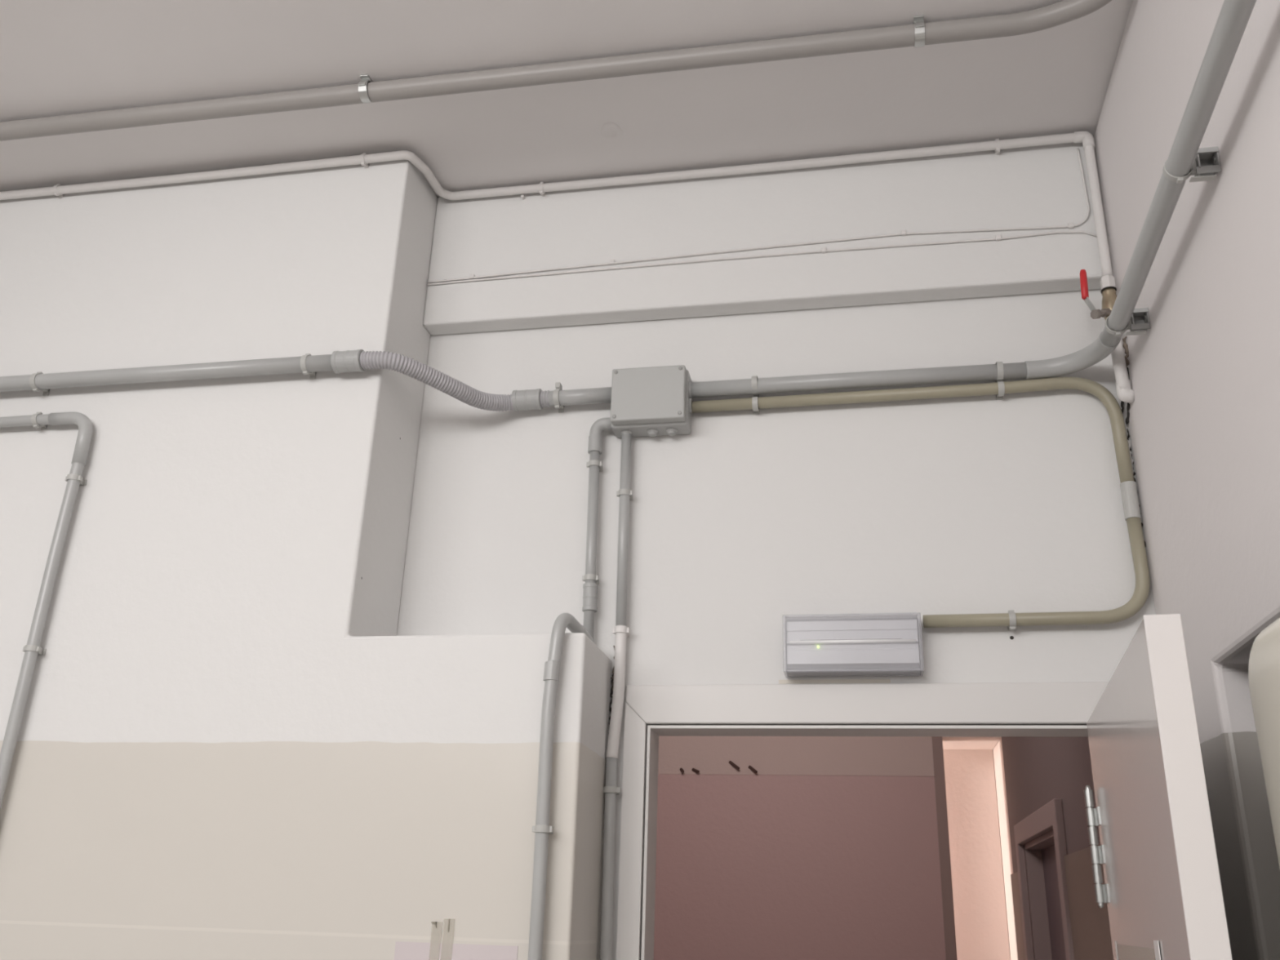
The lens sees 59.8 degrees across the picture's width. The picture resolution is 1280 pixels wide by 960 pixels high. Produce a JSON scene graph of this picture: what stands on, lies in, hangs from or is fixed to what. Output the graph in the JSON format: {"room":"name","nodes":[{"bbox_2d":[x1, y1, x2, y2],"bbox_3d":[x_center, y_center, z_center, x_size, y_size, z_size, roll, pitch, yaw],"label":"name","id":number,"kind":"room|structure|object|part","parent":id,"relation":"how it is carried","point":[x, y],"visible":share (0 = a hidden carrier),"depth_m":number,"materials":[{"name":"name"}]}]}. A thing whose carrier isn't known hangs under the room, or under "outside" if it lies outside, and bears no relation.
{"room":"utility room","nodes":[
{"label":"utility room","id":0,"kind":"room"},
{"bbox_2d":[0,159,611,959],"bbox_3d":[-1.899,0.864,2.489,3.668,3.390,0.250,-2,-22,11],"label":"wall pier","id":1,"kind":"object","parent":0,"point":[230,745],"visible":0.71,"depth_m":2.37,"materials":[{"name":"paint"}]},
{"bbox_2d":[0,411,92,810],"bbox_3d":[-2.498,1.126,2.350,2.423,2.664,0.041,-2,-22,11],"label":"conduit","id":2,"kind":"object","parent":1,"relation":"attached to","point":[74,479],"visible":1,"depth_m":2.46,"materials":[{"name":"grey plastic"}]},
{"bbox_2d":[0,353,333,395],"bbox_3d":[-2.164,-0.201,2.801,3.020,0.049,0.056,-2,-22,11],"label":"conduit","id":3,"kind":"object","parent":1,"relation":"attached to","point":[307,364],"visible":1,"depth_m":2.58,"materials":[{"name":"grey plastic"}]},
{"bbox_2d":[330,349,550,411],"bbox_3d":[-0.449,-0.225,2.574,0.522,0.068,0.111,11,-23,-23],"label":"corrugated hose","id":4,"kind":"object","parent":1,"relation":"attached to","point":[358,360],"visible":0.99,"depth_m":2.54,"materials":[{"name":"grey plastic"}]},
{"bbox_2d":[394,941,518,959],"bbox_3d":[-0.340,0.983,1.980,0.235,0.292,0.001,-2,-22,11],"label":"paper sheet","id":5,"kind":"object","parent":1,"relation":"attached to","point":[403,950],"visible":1,"depth_m":2.03,"materials":[{"name":"grey paper"}]},
{"bbox_2d":[527,613,593,959],"bbox_3d":[-0.169,1.298,1.909,0.040,2.164,0.245,-4,-22,16],"label":"conduit","id":6,"kind":"object","parent":1,"relation":"attached to","point":[542,828],"visible":0.94,"depth_m":2.08,"materials":[{"name":"grey plastic"}]},
{"bbox_2d":[0,0,1133,197],"bbox_3d":[-1.358,-1.861,0.267,5.988,0.103,6.320,-2,-22,11],"label":"ceiling","id":7,"kind":"structure","parent":0,"point":[58,57],"depth_m":2.51,"materials":[{"name":"paint"}]},
{"bbox_2d":[0,0,1111,141],"bbox_3d":[-1.881,-1.866,0.093,4.728,0.052,5.700,-2,-22,11],"label":"conduit","id":8,"kind":"object","parent":7,"relation":"attached to","point":[920,33],"visible":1,"depth_m":2.41,"materials":[{"name":"plastic"}]},
{"bbox_2d":[360,275,1155,959],"bbox_3d":[-0.845,0.848,2.359,5.788,3.390,0.341,-2,-22,11],"label":"wall","id":9,"kind":"structure","parent":0,"point":[744,524],"depth_m":2.50,"materials":[{"name":"white paint"}]},
{"bbox_2d":[0,131,1134,403],"bbox_3d":[-1.299,-0.443,2.783,4.743,0.698,0.208,-1,-22,8],"label":"gas pipe","id":10,"kind":"object","parent":9,"relation":"attached to","point":[1125,393],"visible":1,"depth_m":2.73,"materials":[{"name":"white metal"}]},
{"bbox_2d":[1080,269,1116,320],"bbox_3d":[0.997,-0.394,2.404,0.097,0.123,0.037,15,-25,-30],"label":"valve","id":11,"kind":"object","parent":10,"relation":"attached to","point":[1108,291],"visible":0.78,"depth_m":2.40,"materials":[{"name":"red metal"}]},
{"bbox_3d":[0.969,-0.373,2.386,0.033,0.048,0.014,7,-22,-12],"label":"lever","id":12,"kind":"part","parent":11,"relation":"part of","materials":[{"name":"silver metal"}]},
{"bbox_3d":[0.990,-0.357,2.390,0.049,0.035,0.021,11,-23,-22],"label":"stem","id":13,"kind":"part","parent":11,"relation":"part of","materials":[{"name":"silver metal"}]},
{"bbox_2d":[542,382,611,412],"bbox_3d":[-0.148,-0.201,2.656,0.190,0.064,0.056,-2,-22,11],"label":"conduit","id":14,"kind":"object","parent":9,"relation":"attached to","point":[558,397],"visible":0.97,"depth_m":2.63,"materials":[{"name":"grey plastic"}]},
{"bbox_2d":[582,417,612,639],"bbox_3d":[-0.093,0.112,2.525,0.068,0.547,0.046,-2,-22,11],"label":"conduit","id":15,"kind":"object","parent":9,"relation":"attached to","point":[589,607],"visible":1,"depth_m":2.52,"materials":[{"name":"grey plastic"}]},
{"bbox_2d":[600,433,632,959],"bbox_3d":[-0.072,1.123,2.119,0.050,2.650,0.044,-2,-22,11],"label":"conduit","id":16,"kind":"object","parent":9,"relation":"attached to","point":[621,631],"visible":1,"depth_m":2.35,"materials":[{"name":"grey plastic"}]},
{"bbox_2d":[609,364,693,437],"bbox_3d":[0.027,-0.179,2.592,0.185,0.152,0.091,-2,-22,11],"label":"junction box","id":17,"kind":"object","parent":9,"relation":"attached to","point":[652,401],"visible":0.98,"depth_m":2.56,"materials":[{"name":"grey plastic"}]},
{"bbox_2d":[785,617,921,675],"bbox_3d":[0.441,0.344,2.315,0.282,0.121,0.060,-2,-22,11],"label":"emergency light","id":18,"kind":"object","parent":9,"relation":"attached to","point":[860,646],"visible":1,"depth_m":2.30,"materials":[{"name":"grey plastic"}]},
{"bbox_2d":[616,681,1109,959],"bbox_3d":[0.447,1.423,1.968,1.018,2.112,0.110,-2,-22,11],"label":"trim","id":19,"kind":"structure","parent":9,"relation":"attached to","point":[658,706],"depth_m":2.29,"materials":[{"name":"white paint"}]},
{"bbox_3d":[-0.040,1.442,2.006,0.046,2.076,0.008,-2,-22,11],"label":"casing","id":20,"kind":"part","parent":19,"relation":"part of","materials":[{"name":"white paint"}]},
{"bbox_3d":[0.468,0.460,2.291,1.018,0.082,0.008,-2,-22,11],"label":"casing","id":21,"kind":"part","parent":19,"relation":"part of","materials":[{"name":"white paint"}]},
{"bbox_2d":[690,332,1120,398],"bbox_3d":[0.570,-0.229,2.501,0.938,0.058,0.164,-6,-23,19],"label":"conduit","id":22,"kind":"object","parent":9,"relation":"attached to","point":[1095,353],"visible":0.94,"depth_m":2.49,"materials":[{"name":"grey plastic"}]},
{"bbox_2d":[689,377,1150,630],"bbox_3d":[0.572,0.053,2.413,0.953,0.562,0.042,-2,-22,11],"label":"conduit","id":23,"kind":"object","parent":9,"relation":"attached to","point":[1011,620],"visible":1,"depth_m":2.37,"materials":[{"name":"beige plastic"}]},
{"bbox_2d":[1083,613,1232,959],"bbox_3d":[0.745,1.266,1.443,0.062,2.021,0.848,-4,-22,15],"label":"door","id":24,"kind":"structure","parent":9,"relation":"in","point":[1157,851],"depth_m":1.46,"materials":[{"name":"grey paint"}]},
{"bbox_3d":[0.863,0.636,2.104,0.013,0.032,0.040,-2,-22,11],"label":"hinge plate","id":25,"kind":"part","parent":24,"relation":"part of","materials":[{"name":"silver metal"}]},
{"bbox_3d":[0.861,0.700,2.079,0.013,0.032,0.040,-2,-22,11],"label":"hinge plate","id":26,"kind":"part","parent":24,"relation":"part of","materials":[{"name":"silver metal"}]},
{"bbox_3d":[0.859,0.763,2.055,0.013,0.032,0.040,-2,-22,11],"label":"hinge plate","id":27,"kind":"part","parent":24,"relation":"part of","materials":[{"name":"silver metal"}]},
{"bbox_2d":[1115,940,1160,959],"bbox_3d":[0.772,0.784,1.720,0.002,0.140,0.535,-4,-22,15],"label":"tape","id":28,"kind":"object","parent":24,"relation":"attached to","point":[1156,944],"visible":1,"depth_m":1.52,"materials":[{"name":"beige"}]},
{"bbox_2d":[423,142,1102,335],"bbox_3d":[0.266,-0.589,2.723,1.626,0.384,0.060,-2,-22,11],"label":"beam","id":29,"kind":"structure","parent":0,"point":[1041,185],"depth_m":2.68,"materials":[{"name":"white paint"}]},
{"bbox_2d":[427,147,1089,283],"bbox_3d":[0.248,-0.637,2.708,1.592,0.227,0.008,-2,-22,11],"label":"cable","id":30,"kind":"object","parent":29,"relation":"attached to","point":[1070,225],"visible":1,"depth_m":2.65,"materials":[{"name":"white paint"}]},
{"bbox_2d":[426,231,1096,285],"bbox_3d":[0.250,-0.528,2.664,1.603,0.030,0.008,-2,-22,11],"label":"cable","id":31,"kind":"object","parent":29,"relation":"attached to","point":[997,237],"visible":1,"depth_m":2.65,"materials":[{"name":"white paint"}]},
{"bbox_2d":[653,736,946,959],"bbox_3d":[-0.037,2.047,4.957,2.700,3.100,0.122,-2,-22,11],"label":"wall","id":32,"kind":"structure","parent":0,"point":[748,867],"depth_m":4.91,"materials":[{"name":"pink paint"}]},
{"bbox_2d":[692,768,699,773],"bbox_3d":[0.256,1.332,5.104,0.014,0.024,0.043,18,-27,-36],"label":"peg","id":33,"kind":"object","parent":32,"relation":"attached to","point":[693,769],"visible":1,"depth_m":5.10,"materials":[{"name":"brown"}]},
{"bbox_2d":[728,760,739,769],"bbox_3d":[0.430,1.300,5.077,0.061,0.043,0.014,-18,-29,41],"label":"peg","id":34,"kind":"object","parent":32,"relation":"attached to","point":[731,762],"visible":1,"depth_m":5.07,"materials":[{"name":"brown metal"}]},
{"bbox_2d":[748,765,757,773],"bbox_3d":[0.513,1.314,5.055,0.014,0.037,0.052,18,-26,-35],"label":"peg","id":35,"kind":"object","parent":32,"relation":"attached to","point":[750,767],"visible":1,"depth_m":5.05,"materials":[{"name":"brown metal"}]},
{"bbox_2d":[942,736,1001,749],"bbox_3d":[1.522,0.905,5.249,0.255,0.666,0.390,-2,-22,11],"label":"ceiling","id":36,"kind":"structure","parent":0,"point":[948,742],"depth_m":5.10,"materials":[{"name":"beige paint"}]},
{"bbox_2d":[931,736,957,959],"bbox_3d":[1.311,1.992,4.704,0.045,3.100,0.135,-2,-22,11],"label":"trim","id":37,"kind":"structure","parent":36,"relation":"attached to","point":[937,742],"depth_m":4.79,"materials":[{"name":"brown paint"}]},
{"bbox_2d":[942,749,1009,959],"bbox_3d":[0.675,2.162,5.192,2.000,3.100,0.100,-2,-22,11],"label":"wall","id":38,"kind":"structure","parent":0,"point":[981,932],"depth_m":5.13,"materials":[{"name":"beige paint"}]},
{"bbox_2d":[992,0,1279,959],"bbox_3d":[1.195,0.251,0.666,0.900,3.390,9.550,-2,-22,11],"label":"wall","id":39,"kind":"structure","parent":0,"point":[1204,419],"depth_m":1.87,"materials":[{"name":"paint"}]},
{"bbox_2d":[1013,798,1074,959],"bbox_3d":[1.423,2.131,3.581,0.125,2.030,1.070,-2,-22,11],"label":"door","id":40,"kind":"structure","parent":39,"relation":"in","point":[1047,891],"depth_m":4.15,"materials":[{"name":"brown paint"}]},
{"bbox_2d":[1010,843,1113,959],"bbox_3d":[1.289,2.041,3.129,0.012,1.860,2.730,-2,-22,11],"label":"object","id":41,"kind":"structure","parent":39,"relation":"attached to","point":[1090,923],"depth_m":3.14,"materials":[{"name":"brown paint"}]},
{"bbox_2d":[1100,0,1256,350],"bbox_3d":[0.424,-1.386,-0.396,0.080,0.119,5.932,-2,-22,11],"label":"conduit","id":42,"kind":"object","parent":39,"relation":"attached to","point":[1185,159],"visible":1,"depth_m":1.75,"materials":[{"name":"grey plastic"}]},
{"bbox_3d":[-1.097,2.090,0.766,5.988,0.100,10.200,-2,-22,11],"label":"floor","id":43,"kind":"structure","parent":0,"visible":0},
{"bbox_2d":[1248,617,1279,869],"bbox_3d":[1.014,1.000,0.704,0.755,2.012,0.755,-2,-22,11],"label":"water heater","id":44,"kind":"object","parent":43,"relation":"on","point":[1264,668],"visible":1,"depth_m":1.37,"materials":[{"name":"white metal"}]}
]}

